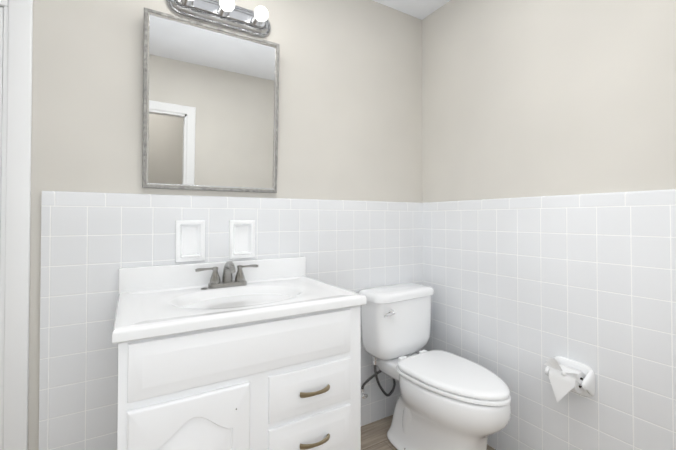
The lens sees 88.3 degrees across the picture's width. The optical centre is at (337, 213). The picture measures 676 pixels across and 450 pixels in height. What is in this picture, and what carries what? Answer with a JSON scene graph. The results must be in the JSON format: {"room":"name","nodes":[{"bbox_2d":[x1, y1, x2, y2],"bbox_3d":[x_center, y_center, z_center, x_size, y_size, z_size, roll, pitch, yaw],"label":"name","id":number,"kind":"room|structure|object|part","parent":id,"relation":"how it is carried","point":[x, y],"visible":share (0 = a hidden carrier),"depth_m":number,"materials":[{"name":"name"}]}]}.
{"room":"bathroom","nodes":[
{"label":"bathroom","id":0,"kind":"room"},
{"bbox_2d":[0,0,421,449],"bbox_3d":[-0.698,-0.036,1.514,3.000,2.400,0.100,0,-1,-31],"label":"wall","id":1,"kind":"structure","parent":0,"point":[350,104],"depth_m":1.72,"materials":[{"name":"paint"}]},
{"bbox_2d":[0,7,3,251],"bbox_3d":[-1.484,0.220,0.980,0.786,1.858,0.006,0,-1,-31],"label":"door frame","id":2,"kind":"structure","parent":1,"relation":"attached to","point":[1,48],"depth_m":1.19,"materials":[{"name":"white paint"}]},
{"bbox_2d":[0,0,32,449],"bbox_3d":[-1.465,0.195,0.985,0.903,1.925,0.018,0,-1,-31],"label":"trim","id":3,"kind":"structure","parent":1,"relation":"attached to","point":[16,192],"depth_m":1.19,"materials":[{"name":"white paint"}]},
{"bbox_2d":[142,7,279,192],"bbox_3d":[-0.532,-0.456,1.528,0.566,0.710,0.020,0,2,-31],"label":"framed mirror","id":4,"kind":"object","parent":1,"relation":"attached to","point":[210,105],"visible":1,"depth_m":1.51,"materials":[{"name":"grey wood"}]},
{"bbox_2d":[166,0,270,37],"bbox_3d":[-0.490,-0.898,1.516,0.455,0.115,0.128,0,-1,-31],"label":"sconce","id":5,"kind":"object","parent":1,"relation":"attached to","point":[229,14],"visible":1,"depth_m":1.54,"materials":[{"name":"silver metal"}]},
{"bbox_2d":[39,191,422,449],"bbox_3d":[-0.265,0.546,1.697,1.831,1.242,0.015,0,-1,-31],"label":"wall tile","id":6,"kind":"structure","parent":1,"relation":"attached to","point":[92,243],"depth_m":1.37,"materials":[{"name":"tile"}]},
{"bbox_2d":[175,220,204,262],"bbox_3d":[-0.626,0.116,1.478,0.118,0.176,0.030,0,-1,-31],"label":"soap dish","id":7,"kind":"object","parent":6,"relation":"attached to","point":[189,240],"visible":1,"depth_m":1.48,"materials":[{"name":"white ceramic"}]},
{"bbox_2d":[229,220,254,258],"bbox_3d":[-0.439,0.117,1.591,0.118,0.176,0.028,0,-1,-31],"label":"holder","id":8,"kind":"object","parent":6,"relation":"attached to","point":[241,239],"visible":1,"depth_m":1.60,"materials":[{"name":"white ceramic"}]},
{"bbox_2d":[373,0,449,19],"bbox_3d":[0.172,-1.296,0.070,3.000,0.080,3.500,0,-1,-31],"label":"ceiling","id":9,"kind":"structure","parent":0,"point":[421,9],"depth_m":2.05,"materials":[{"name":"paint"}]},
{"bbox_2d":[361,415,495,449],"bbox_3d":[0.172,1.184,0.036,3.000,0.080,3.500,0,-1,-31],"label":"floor","id":10,"kind":"structure","parent":0,"point":[374,436],"depth_m":1.82,"materials":[{"name":"wood"}]},
{"bbox_2d":[112,257,365,449],"bbox_3d":[-0.363,0.678,1.294,0.787,0.967,0.572,0,-1,-31],"label":"bathroom vanity","id":11,"kind":"object","parent":10,"relation":"on","point":[261,354],"visible":1,"depth_m":1.10,"materials":[{"name":"white paint"}]},
{"bbox_3d":[-0.409,0.757,0.983,0.322,0.480,0.019,0,-1,-31],"label":"door","id":12,"kind":"part","parent":11,"relation":"part of","materials":[{"name":"white paint"}]},
{"bbox_2d":[195,261,257,288],"bbox_3d":[-0.449,0.251,1.444,0.259,0.110,0.124,0,-1,-31],"label":"faucet","id":13,"kind":"object","parent":11,"relation":"on","point":[227,282],"depth_m":1.46,"materials":[{"name":"silver metal"}]},
{"bbox_3d":[-0.250,0.419,1.081,0.691,0.152,0.022,0,-1,-31],"label":"panel","id":14,"kind":"part","parent":11,"relation":"part of","materials":[{"name":"white paint"}]},
{"bbox_3d":[-0.085,0.760,1.174,0.307,0.480,0.022,0,-1,-31],"label":"drawer","id":15,"kind":"part","parent":11,"relation":"part of","materials":[{"name":"white paint"}]},
{"bbox_3d":[-0.071,0.759,1.151,0.113,0.352,0.031,0,-1,-31],"label":"handle","id":16,"kind":"part","parent":11,"relation":"part of","materials":[{"name":"gold metal"}]},
{"bbox_2d":[358,283,510,449],"bbox_3d":[0.457,0.785,1.683,0.434,0.763,0.743,0,-1,-31],"label":"toilet","id":17,"kind":"object","parent":10,"relation":"on","point":[448,401],"visible":0.96,"depth_m":1.64,"materials":[{"name":"white ceramic"}]},
{"bbox_3d":[0.256,0.499,1.741,0.080,0.034,0.025,1,-1,-34],"label":"handle","id":18,"kind":"part","parent":17,"relation":"part of","materials":[{"name":"silver metal"}]},
{"bbox_3d":[0.324,0.587,1.911,0.430,0.360,0.208,1,-1,-34],"label":"tank","id":19,"kind":"part","parent":17,"relation":"part of","materials":[{"name":"white ceramic"}]},
{"bbox_3d":[0.530,0.741,1.600,0.356,0.044,0.526,1,-1,-34],"label":"seat","id":20,"kind":"part","parent":17,"relation":"part of","materials":[{"name":"white plastic"}]},
{"bbox_2d":[422,0,675,202],"bbox_3d":[1.443,-0.046,0.752,0.100,2.400,3.400,0,-1,-31],"label":"wall","id":21,"kind":"structure","parent":0,"point":[528,98],"depth_m":1.53,"materials":[{"name":"paint"}]},
{"bbox_2d":[422,189,675,449],"bbox_3d":[1.023,0.541,1.337,0.015,1.242,1.950,0,-1,-31],"label":"wall tiles","id":22,"kind":"structure","parent":21,"relation":"attached to","point":[525,288],"depth_m":1.45,"materials":[{"name":"tile"}]},
{"bbox_2d":[544,356,594,401],"bbox_3d":[0.909,0.662,1.393,0.120,0.179,0.164,0,-1,-31],"label":"paper holder","id":23,"kind":"object","parent":22,"relation":"attached to","point":[566,375],"visible":1,"depth_m":1.38,"materials":[{"name":"white ceramic"}]}
]}

